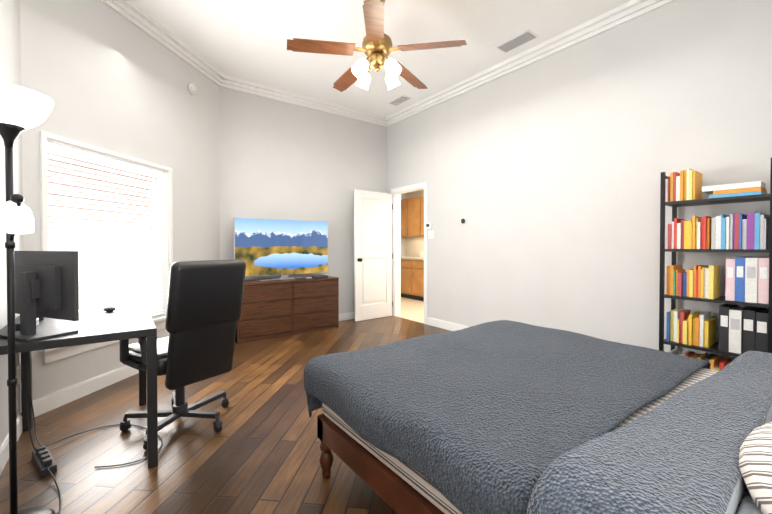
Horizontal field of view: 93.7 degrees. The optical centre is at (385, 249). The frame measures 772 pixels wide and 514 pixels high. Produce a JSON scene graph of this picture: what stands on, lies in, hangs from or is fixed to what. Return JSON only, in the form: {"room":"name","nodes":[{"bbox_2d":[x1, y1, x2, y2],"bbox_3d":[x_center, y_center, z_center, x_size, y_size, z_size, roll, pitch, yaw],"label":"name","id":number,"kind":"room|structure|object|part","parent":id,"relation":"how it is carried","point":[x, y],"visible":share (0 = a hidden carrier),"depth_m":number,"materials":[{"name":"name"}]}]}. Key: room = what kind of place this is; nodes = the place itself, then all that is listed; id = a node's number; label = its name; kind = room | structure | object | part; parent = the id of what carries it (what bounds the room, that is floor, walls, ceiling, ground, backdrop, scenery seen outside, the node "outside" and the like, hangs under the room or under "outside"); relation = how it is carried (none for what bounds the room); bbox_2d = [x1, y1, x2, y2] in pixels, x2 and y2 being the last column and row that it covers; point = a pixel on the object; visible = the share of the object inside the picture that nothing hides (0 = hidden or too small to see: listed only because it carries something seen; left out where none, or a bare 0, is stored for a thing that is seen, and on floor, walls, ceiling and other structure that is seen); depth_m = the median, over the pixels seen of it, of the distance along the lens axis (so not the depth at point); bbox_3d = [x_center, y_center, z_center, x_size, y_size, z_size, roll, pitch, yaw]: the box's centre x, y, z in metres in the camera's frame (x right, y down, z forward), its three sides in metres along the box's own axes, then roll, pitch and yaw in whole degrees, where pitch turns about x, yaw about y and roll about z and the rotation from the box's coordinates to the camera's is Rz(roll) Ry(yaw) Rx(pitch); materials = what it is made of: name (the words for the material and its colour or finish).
{"room":"bedroom","nodes":[
{"label":"bedroom","id":0,"kind":"room"},
{"bbox_2d":[0,0,22,446],"bbox_3d":[-1.217,-0.479,0.687,0.120,3.300,4.220,-1,1,-37],"label":"wall","id":1,"kind":"structure","parent":0,"point":[10,51],"depth_m":2.08,"materials":[{"name":"paint"}]},
{"bbox_2d":[17,364,20,384],"bbox_3d":[-2.300,0.781,2.266,0.006,0.115,0.070,-1,1,-37],"label":"electrical outlet plate","id":2,"kind":"object","parent":1,"relation":"attached to","point":[18,375],"visible":0.98,"depth_m":2.25,"materials":[{"name":"white plastic"}]},
{"bbox_2d":[20,0,219,400],"bbox_3d":[-2.377,-0.516,3.516,0.220,3.300,2.692,0,1,8],"label":"wall","id":3,"kind":"structure","parent":0,"point":[100,74],"depth_m":3.11,"materials":[{"name":"paint"}]},
{"bbox_2d":[39,131,172,363],"bbox_3d":[-2.405,-0.021,3.157,0.270,1.630,1.285,0,1,8],"label":"window","id":4,"kind":"structure","parent":3,"relation":"in","point":[166,221],"depth_m":3.12,"materials":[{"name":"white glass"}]},
{"bbox_2d":[47,142,163,316],"bbox_3d":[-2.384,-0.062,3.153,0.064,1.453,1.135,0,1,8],"label":"window blinds","id":5,"kind":"object","parent":4,"relation":"attached to","point":[148,295],"visible":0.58,"depth_m":3.12,"materials":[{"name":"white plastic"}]},
{"bbox_2d":[187,83,196,94],"bbox_3d":[-2.165,-1.803,4.051,0.038,0.120,0.120,0,1,8],"label":"smoke detector","id":6,"kind":"object","parent":3,"relation":"attached to","point":[192,88],"visible":1,"depth_m":4.03,"materials":[{"name":"white plastic"}]},
{"bbox_2d":[0,312,468,474],"bbox_3d":[0.018,1.089,2.666,4.200,0.112,5.650,-1,1,-37],"label":"baseboard","id":7,"kind":"structure","parent":3,"relation":"attached to","point":[47,403],"depth_m":2.80,"materials":[{"name":"white wood"}]},
{"bbox_2d":[100,0,675,126],"bbox_3d":[0.018,-2.097,2.624,4.200,0.115,5.650,-1,1,-37],"label":"crown molding","id":8,"kind":"structure","parent":3,"relation":"attached to","point":[136,16],"depth_m":4.04,"materials":[{"name":"white wood"}]},
{"bbox_2d":[0,297,451,513],"bbox_3d":[0.224,1.155,3.816,6.500,0.051,7.850,-1,1,-37],"label":"floor","id":9,"kind":"structure","parent":0,"point":[260,452],"depth_m":2.10,"materials":[{"name":"brown wood"}]},
{"bbox_2d":[0,82,54,513],"bbox_3d":[-1.528,0.265,1.475,0.275,1.792,0.275,0,1,23],"label":"floor lamp","id":10,"kind":"object","parent":9,"relation":"on","point":[22,109],"visible":1,"depth_m":1.46,"materials":[{"name":"black metal"}]},
{"bbox_2d":[32,445,56,476],"bbox_3d":[-1.836,1.123,1.943,0.280,0.064,0.060,1,1,38],"label":"power strip","id":11,"kind":"object","parent":9,"relation":"on","point":[42,458],"visible":0.98,"depth_m":1.90,"materials":[{"name":"plastic"}]},
{"bbox_2d":[27,351,37,453],"bbox_3d":[-1.957,0.786,2.017,0.086,0.646,0.235,-1,1,-37],"label":"cable","id":12,"kind":"object","parent":11,"relation":"attached to","point":[36,451],"visible":0.92,"depth_m":2.04,"materials":[{"name":"black plastic"}]},
{"bbox_2d":[26,374,42,445],"bbox_3d":[-2.089,0.954,2.159,0.415,0.346,0.017,1,1,36],"label":"cable","id":13,"kind":"object","parent":11,"relation":"attached to","point":[33,414],"visible":0.88,"depth_m":2.21,"materials":[{"name":"black plastic"}]},
{"bbox_2d":[45,466,61,513],"bbox_3d":[-1.552,1.133,1.654,0.118,0.046,0.565,-1,1,-37],"label":"cable","id":14,"kind":"object","parent":9,"relation":"on","point":[56,483],"visible":0.98,"depth_m":1.73,"materials":[{"name":"black plastic"}]},
{"bbox_2d":[0,304,157,468],"bbox_3d":[-1.773,0.782,2.122,0.660,0.740,0.980,-1,1,-37],"label":"desk","id":15,"kind":"object","parent":9,"relation":"on","point":[95,325],"visible":0.79,"depth_m":1.92,"materials":[{"name":"wood"}]},
{"bbox_2d":[15,318,38,330],"bbox_3d":[-1.917,0.369,1.925,0.090,0.090,0.205,-1,1,-37],"label":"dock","id":16,"kind":"object","parent":15,"relation":"on","point":[17,324],"visible":0.27,"depth_m":1.86,"materials":[{"name":"plastic"}]},
{"bbox_2d":[0,251,78,341],"bbox_3d":[-1.700,0.211,1.770,0.545,0.410,0.200,0,1,22],"label":"monitor","id":17,"kind":"object","parent":15,"relation":"on","point":[46,284],"visible":0.96,"depth_m":1.72,"materials":[{"name":"black plastic"}]},
{"bbox_2d":[103,306,115,311],"bbox_3d":[-1.832,0.391,2.397,0.100,0.036,0.062,0,1,28],"label":"mouse","id":18,"kind":"object","parent":15,"relation":"on","point":[109,308],"visible":1,"depth_m":2.37,"materials":[{"name":"plastic"}]},
{"bbox_2d":[45,424,162,467],"bbox_3d":[-1.646,1.127,2.108,0.566,0.046,0.586,-1,1,-37],"label":"cable","id":19,"kind":"object","parent":9,"relation":"on","point":[106,426],"visible":0.69,"depth_m":2.13,"materials":[{"name":"black plastic"}]},
{"bbox_2d":[119,259,245,449],"bbox_3d":[-1.308,0.605,2.382,0.735,1.089,0.629,0,1,33],"label":"office chair","id":20,"kind":"object","parent":9,"relation":"on","point":[204,306],"visible":0.81,"depth_m":2.18,"materials":[{"name":"leather"}]},
{"bbox_2d":[235,276,338,343],"bbox_3d":[-1.344,0.756,4.889,1.370,0.720,0.420,-1,1,-37],"label":"dresser","id":21,"kind":"object","parent":9,"relation":"on","point":[278,308],"visible":0.79,"depth_m":4.68,"materials":[{"name":"brown wood"}]},
{"bbox_2d":[233,217,327,280],"bbox_3d":[-1.363,-0.007,4.880,1.300,0.805,0.185,-1,1,-37],"label":"tv","id":22,"kind":"object","parent":21,"relation":"on","point":[284,248],"visible":0.94,"depth_m":4.84,"materials":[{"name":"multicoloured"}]},
{"bbox_2d":[312,275,327,277],"bbox_3d":[-0.924,0.377,5.065,0.200,0.030,0.120,0,1,-32],"label":"cable box","id":23,"kind":"object","parent":21,"relation":"on","point":[321,276],"visible":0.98,"depth_m":5.03,"materials":[{"name":"plastic"}]},
{"bbox_2d":[401,260,408,297],"bbox_3d":[0.660,0.643,8.158,0.588,0.860,0.430,-1,1,-37],"label":"base cabinet","id":24,"kind":"object","parent":9,"relation":"on","point":[404,263],"depth_m":8.00,"materials":[{"name":"brown wood"}]},
{"bbox_2d":[409,260,423,300],"bbox_3d":[0.916,0.648,7.813,0.588,0.860,0.430,-1,1,-37],"label":"base cabinet","id":25,"kind":"object","parent":9,"relation":"on","point":[412,268],"depth_m":7.69,"materials":[{"name":"brown wood"}]},
{"bbox_2d":[401,256,423,259],"bbox_3d":[0.914,0.198,7.793,0.608,0.040,2.170,-1,1,-37],"label":"countertop","id":26,"kind":"structure","parent":25,"relation":"on","point":[421,257],"depth_m":7.86,"materials":[{"name":"beige stone"}]},
{"bbox_2d":[304,320,771,513],"bbox_3d":[0.872,0.685,1.519,1.798,0.950,2.140,-1,1,-37],"label":"bed","id":27,"kind":"object","parent":9,"relation":"on","point":[503,417],"visible":1,"depth_m":1.22,"materials":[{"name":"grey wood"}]},
{"bbox_3d":[0.882,0.725,1.515,1.560,0.259,2.000,-1,1,-37],"label":"mattress","id":28,"kind":"part","parent":27,"relation":"part of","materials":[{"name":"beige fabric"}]},
{"bbox_2d":[739,422,771,513],"bbox_3d":[1.035,0.496,0.704,0.760,0.200,0.500,-1,1,-40],"label":"pillow","id":29,"kind":"object","parent":27,"relation":"on","point":[755,438],"depth_m":0.78,"materials":[{"name":"white fabric"}]},
{"bbox_2d":[659,158,771,370],"bbox_3d":[2.419,0.271,2.645,0.302,1.750,0.610,-1,1,-37],"label":"bookcase","id":30,"kind":"object","parent":9,"relation":"on","point":[742,330],"visible":0.79,"depth_m":2.57,"materials":[{"name":"black metal"}]},
{"bbox_2d":[219,86,386,313],"bbox_3d":[-1.112,-0.541,5.399,2.970,3.300,0.120,-1,1,-37],"label":"wall","id":31,"kind":"structure","parent":0,"point":[282,160],"depth_m":5.20,"materials":[{"name":"paint"}]},
{"bbox_2d":[130,0,630,116],"bbox_3d":[0.018,-2.194,2.623,4.800,0.080,6.250,-1,1,-37],"label":"ceiling","id":32,"kind":"structure","parent":0,"point":[246,40],"depth_m":3.63,"materials":[{"name":"paint"}]},
{"bbox_2d":[287,0,466,91],"bbox_3d":[-0.099,-1.790,3.132,1.450,0.739,1.395,-1,1,-37],"label":"ceiling fan","id":33,"kind":"object","parent":32,"relation":"hanging from","point":[377,48],"visible":1,"depth_m":2.98,"materials":[{"name":"brown wood"}]},
{"bbox_2d":[388,95,411,105],"bbox_3d":[0.195,-2.182,5.303,0.180,0.016,0.360,-1,1,-37],"label":"ceiling vent","id":34,"kind":"object","parent":32,"relation":"in","point":[399,100],"visible":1,"depth_m":5.28,"materials":[{"name":"grey metal"}]},
{"bbox_2d":[494,29,538,53],"bbox_3d":[1.357,-2.162,3.773,0.200,0.016,0.400,-1,1,-37],"label":"ceiling vent","id":35,"kind":"object","parent":32,"relation":"in","point":[517,41],"visible":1,"depth_m":3.75,"materials":[{"name":"grey metal"}]},
{"bbox_2d":[401,193,405,256],"bbox_3d":[-0.301,-0.579,8.356,1.860,3.300,0.100,-1,1,-37],"label":"wall","id":36,"kind":"structure","parent":0,"point":[403,196],"depth_m":8.84,"materials":[{"name":"paint"}]},
{"bbox_2d":[406,190,423,256],"bbox_3d":[1.575,-0.568,7.508,0.100,3.300,3.700,-1,1,-37],"label":"wall","id":37,"kind":"structure","parent":0,"point":[412,246],"depth_m":8.63,"materials":[{"name":"paint"}]},
{"bbox_2d":[401,200,404,235],"bbox_3d":[0.504,-0.742,8.560,0.338,0.880,0.430,-1,1,-37],"label":"upper cabinet","id":38,"kind":"object","parent":37,"relation":"attached to","point":[402,201],"depth_m":8.42,"materials":[{"name":"brown wood"}]},
{"bbox_2d":[405,196,420,235],"bbox_3d":[0.760,-0.738,8.214,0.338,0.880,0.430,-1,1,-37],"label":"upper cabinet","id":39,"kind":"object","parent":37,"relation":"attached to","point":[412,205],"depth_m":8.13,"materials":[{"name":"brown wood"}]},
{"bbox_2d":[421,196,423,235],"bbox_3d":[1.017,-0.733,7.869,0.338,0.880,0.430,-1,1,-37],"label":"upper cabinet","id":40,"kind":"object","parent":37,"relation":"attached to","point":[422,197],"depth_m":7.89,"materials":[{"name":"brown wood"}]},
{"bbox_2d":[387,0,771,361],"bbox_3d":[1.788,-0.521,3.885,0.120,3.300,5.770,-1,1,-37],"label":"wall","id":41,"kind":"structure","parent":0,"point":[542,177],"depth_m":3.49,"materials":[{"name":"paint"}]},
{"bbox_2d":[354,189,392,321],"bbox_3d":[-0.193,0.087,5.790,0.750,2.026,0.188,-1,1,-40],"label":"door","id":42,"kind":"structure","parent":41,"relation":"in","point":[373,255],"depth_m":5.76,"materials":[{"name":"paint"}]},
{"bbox_2d":[391,182,427,324],"bbox_3d":[0.407,0.047,5.751,0.156,2.115,0.870,-1,1,-37],"label":"door frame","id":43,"kind":"structure","parent":41,"relation":"attached to","point":[396,193],"depth_m":6.01,"materials":[{"name":"white wood"}]},
{"bbox_2d":[426,223,431,228],"bbox_3d":[0.630,-0.350,5.326,0.024,0.085,0.115,-1,1,-37],"label":"thermostat","id":44,"kind":"object","parent":41,"relation":"attached to","point":[428,225],"visible":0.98,"depth_m":5.31,"materials":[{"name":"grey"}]},
{"bbox_2d":[428,230,433,238],"bbox_3d":[0.656,-0.224,5.303,0.010,0.118,0.118,-1,1,-37],"label":"switch plate","id":45,"kind":"object","parent":41,"relation":"attached to","point":[430,233],"visible":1,"depth_m":5.31,"materials":[{"name":"white plastic"}]}
]}

